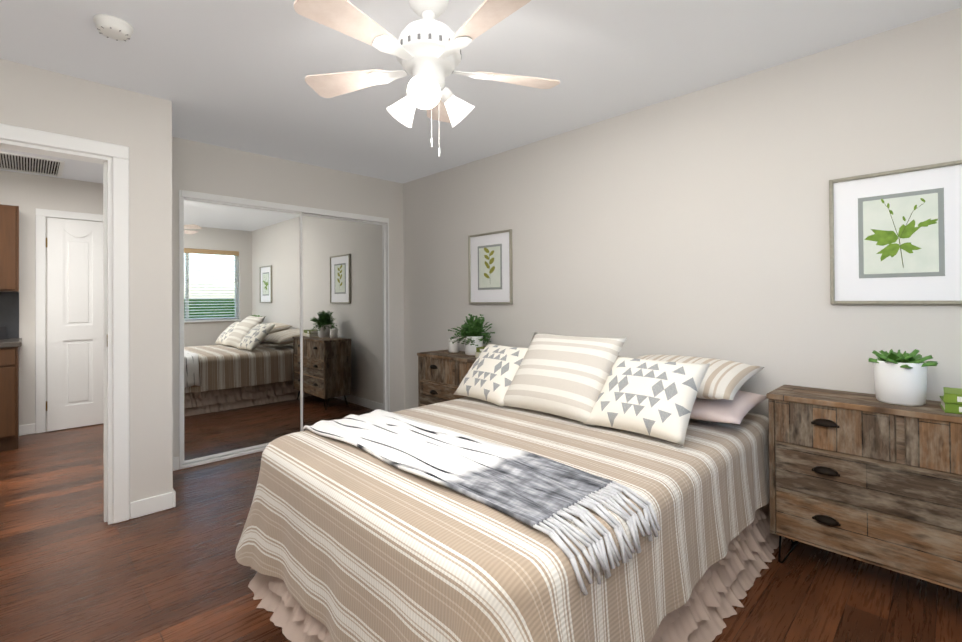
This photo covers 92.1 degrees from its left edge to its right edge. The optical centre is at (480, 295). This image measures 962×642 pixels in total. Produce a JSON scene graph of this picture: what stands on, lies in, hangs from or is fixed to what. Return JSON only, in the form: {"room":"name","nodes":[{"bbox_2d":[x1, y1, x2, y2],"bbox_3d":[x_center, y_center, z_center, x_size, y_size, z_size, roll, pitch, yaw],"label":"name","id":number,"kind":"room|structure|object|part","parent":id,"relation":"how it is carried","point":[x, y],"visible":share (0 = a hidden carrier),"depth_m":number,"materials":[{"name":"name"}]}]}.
{"room":"bedroom","nodes":[
{"label":"bedroom","id":0,"kind":"room"},
{"bbox_2d":[0,170,102,431],"bbox_3d":[-3.650,0.077,5.003,3.800,2.440,0.120,0,-1,-44],"label":"wall","id":1,"kind":"structure","parent":0,"point":[28,194],"depth_m":4.35,"materials":[{"name":"paint"}]},
{"bbox_2d":[0,292,18,338],"bbox_3d":[-4.617,0.179,3.959,0.953,0.425,0.012,0,-1,-44],"label":"backsplash","id":2,"kind":"structure","parent":1,"relation":"attached to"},
{"bbox_2d":[19,423,34,435],"bbox_3d":[-4.572,1.249,3.989,1.065,0.095,0.014,0,-1,-44],"label":"baseboard","id":3,"kind":"structure","parent":1,"relation":"attached to","point":[27,429],"depth_m":4.32,"materials":[{"name":"white wood"}]},
{"bbox_2d":[35,208,102,433],"bbox_3d":[-3.865,0.237,4.689,0.924,2.119,0.022,0,-1,-44],"label":"door frame","id":4,"kind":"structure","parent":1,"relation":"attached to","point":[41,215],"depth_m":4.39,"materials":[{"name":"white wood"}]},
{"bbox_2d":[47,218,103,431],"bbox_3d":[-3.855,0.274,4.678,0.760,2.029,0.041,0,-1,-44],"label":"hall door","id":5,"kind":"structure","parent":1,"relation":"in","point":[75,353],"depth_m":4.54,"materials":[{"name":"white paint"}]},
{"bbox_2d":[0,59,131,523],"bbox_3d":[-2.420,0.048,2.316,1.076,2.440,0.120,0,-1,-44],"label":"wall","id":6,"kind":"structure","parent":0,"point":[34,98],"depth_m":2.48,"materials":[{"name":"paint"}]},
{"bbox_2d":[0,123,129,524],"bbox_3d":[-2.388,0.210,2.345,0.961,2.115,0.156,0,-1,-44],"label":"door frame","id":7,"kind":"structure","parent":6,"relation":"attached to","point":[116,291],"depth_m":2.59,"materials":[{"name":"white wood"}]},
{"bbox_2d":[132,91,172,501],"bbox_3d":[-2.358,0.054,3.161,0.194,2.440,1.240,0,-1,-44],"label":"wall","id":8,"kind":"structure","parent":0,"point":[152,444],"depth_m":2.71,"materials":[{"name":"paint"}]},
{"bbox_2d":[103,452,131,512],"bbox_3d":[-2.463,1.227,3.118,0.014,0.095,1.110,0,-1,-44],"label":"baseboard","id":9,"kind":"structure","parent":8,"relation":"attached to","point":[103,452],"depth_m":2.63,"materials":[{"name":"white wood"}]},
{"bbox_2d":[172,137,403,468],"bbox_3d":[-1.762,0.058,4.242,2.170,2.440,0.530,0,-1,-44],"label":"wall","id":10,"kind":"structure","parent":0,"point":[200,167],"depth_m":3.98,"materials":[{"name":"paint"}]},
{"bbox_2d":[179,190,389,468],"bbox_3d":[-1.594,0.247,4.066,1.809,2.055,0.092,0,-1,-44],"label":"mirror","id":11,"kind":"object","parent":10,"relation":"attached to","point":[283,319],"visible":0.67,"depth_m":3.89,"materials":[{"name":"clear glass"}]},
{"bbox_2d":[0,423,961,641],"bbox_3d":[-1.293,1.312,2.597,4.200,0.100,6.990,0,-1,-44],"label":"floor","id":12,"kind":"structure","parent":0,"point":[74,567],"depth_m":2.05,"materials":[{"name":"brown wood"}]},
{"bbox_2d":[0,204,21,451],"bbox_3d":[-4.393,0.252,3.745,0.973,2.078,0.630,0,-1,-44],"label":"tall cabinet","id":13,"kind":"object","parent":12,"relation":"on","point":[10,342],"visible":1,"depth_m":3.99,"materials":[{"name":"brown wood"}]},
{"bbox_2d":[0,338,21,347],"bbox_3d":[-4.392,0.408,3.744,0.973,0.040,0.630,0,-1,-44],"label":"countertop","id":14,"kind":"structure","parent":13,"relation":"on","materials":[{"name":"stone"}]},
{"bbox_2d":[0,326,5,338],"bbox_3d":[-4.317,0.332,4.133,0.120,0.114,0.020,0,-1,-44],"label":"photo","id":15,"kind":"object","parent":14,"relation":"on","point":[2,328],"depth_m":4.15,"materials":[{"name":"black"}]},
{"bbox_2d":[417,350,476,406],"bbox_3d":[-0.106,0.870,3.697,0.356,0.785,0.912,0,-1,-44],"label":"dresser","id":16,"kind":"object","parent":12,"relation":"on","point":[442,374],"visible":0.33,"depth_m":3.72,"materials":[{"name":"brown wood"}]},
{"bbox_2d":[448,339,458,352],"bbox_3d":[-0.232,0.424,3.923,0.090,0.110,0.090,0,-1,-44],"label":"candle jar","id":17,"kind":"object","parent":16,"relation":"on","point":[453,348],"visible":0.92,"depth_m":3.89,"materials":[{"name":"white"}]},
{"bbox_2d":[448,314,494,354],"bbox_3d":[-0.049,0.310,3.748,0.336,0.331,0.344,0,-1,-44],"label":"fern plant","id":18,"kind":"object","parent":16,"relation":"on","point":[471,333],"visible":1,"depth_m":3.69,"materials":[{"name":"green plant"}]},
{"bbox_3d":[-0.061,0.400,3.748,0.166,0.152,0.166,0,-1,-44],"label":"pot","id":19,"kind":"part","parent":18,"relation":"part of","materials":[{"name":"white ceramic"}]},
{"bbox_2d":[475,346,485,357],"bbox_3d":[0.107,0.435,3.548,0.250,0.077,0.171,-1,-1,39],"label":"picture frame","id":20,"kind":"object","parent":16,"relation":"on","point":[479,350],"visible":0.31,"depth_m":3.55,"materials":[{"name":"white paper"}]},
{"bbox_2d":[235,332,784,641],"bbox_3d":[0.214,0.731,2.209,2.122,1.028,1.727,0,-1,-44],"label":"bed","id":21,"kind":"object","parent":12,"relation":"on","point":[543,487],"visible":1,"depth_m":1.63,"materials":[{"name":"beige fabric"}]},
{"bbox_2d":[453,343,527,406],"bbox_3d":[0.083,0.462,2.809,0.450,0.420,0.130,-1,-45,50],"label":"cushion","id":22,"kind":"object","parent":21,"relation":"on","point":[490,379],"depth_m":2.73,"materials":[{"name":"white fabric"}]},
{"bbox_2d":[583,356,709,444],"bbox_3d":[0.753,0.454,2.129,0.470,0.420,0.140,-1,-46,46],"label":"cushion","id":23,"kind":"object","parent":21,"relation":"on","point":[650,401],"depth_m":2.06,"materials":[{"name":"white fabric"}]},
{"bbox_2d":[766,384,961,591],"bbox_3d":[1.760,0.843,1.928,0.336,0.785,0.924,0,-1,-44],"label":"dresser","id":24,"kind":"object","parent":12,"relation":"on","point":[868,478],"visible":1,"depth_m":1.90,"materials":[{"name":"brown wood"}]},
{"bbox_2d":[868,349,937,405],"bbox_3d":[1.763,0.335,1.944,0.222,0.229,0.219,0,-1,-44],"label":"succulent plant","id":25,"kind":"object","parent":24,"relation":"on","point":[900,378],"visible":1,"depth_m":1.90,"materials":[{"name":"green plant"}]},
{"bbox_3d":[1.763,0.361,1.951,0.168,0.176,0.168,0,-1,-44],"label":"pot","id":26,"kind":"part","parent":25,"relation":"part of","materials":[{"name":"white ceramic"}]},
{"bbox_2d":[939,387,961,413],"bbox_3d":[1.927,0.410,1.762,0.255,0.073,0.178,-1,-1,41],"label":"books","id":27,"kind":"object","parent":24,"relation":"on","point":[951,400],"visible":1,"depth_m":1.77,"materials":[{"name":"green paper"}]},
{"bbox_2d":[0,0,961,183],"bbox_3d":[-1.311,-1.228,2.617,4.200,0.100,6.990,0,-1,-44],"label":"ceiling","id":28,"kind":"structure","parent":0,"point":[231,74],"depth_m":2.33,"materials":[{"name":"paint"}]},
{"bbox_2d":[0,151,64,176],"bbox_3d":[-4.019,-1.141,3.966,0.660,0.014,0.650,0,-1,-44],"label":"ceiling vent","id":29,"kind":"object","parent":28,"relation":"in","point":[29,164],"visible":1,"depth_m":4.04,"materials":[{"name":"white metal"}]},
{"bbox_2d":[93,14,133,40],"bbox_3d":[-1.592,-1.156,2.011,0.138,0.047,0.138,0,-1,-44],"label":"smoke detector","id":30,"kind":"object","parent":28,"relation":"attached to","point":[112,27],"visible":1,"depth_m":1.98,"materials":[{"name":"white plastic"}]},
{"bbox_2d":[294,0,559,156],"bbox_3d":[-0.199,-0.859,1.735,1.022,0.664,1.022,0,-1,-44],"label":"ceiling fan","id":31,"kind":"object","parent":28,"relation":"hanging from","point":[425,50],"visible":1,"depth_m":1.67,"materials":[{"name":"white"}]},
{"bbox_2d":[403,7,961,417],"bbox_3d":[0.126,0.042,3.950,0.120,2.440,6.910,0,-1,-44],"label":"wall","id":32,"kind":"structure","parent":0,"point":[694,224],"depth_m":2.63,"materials":[{"name":"paint"}]},
{"bbox_2d":[468,229,512,303],"bbox_3d":[0.071,-0.230,3.901,0.024,0.600,0.500,0,-1,-44],"label":"framed artwork","id":33,"kind":"object","parent":32,"relation":"attached to","point":[490,267],"visible":1,"depth_m":3.89,"materials":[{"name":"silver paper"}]},
{"bbox_2d":[829,160,961,303],"bbox_3d":[1.866,-0.262,2.068,0.024,0.600,0.500,0,-1,-44],"label":"framed artwork","id":34,"kind":"object","parent":32,"relation":"attached to","point":[895,236],"visible":0.98,"depth_m":2.07,"materials":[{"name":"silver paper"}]}
]}

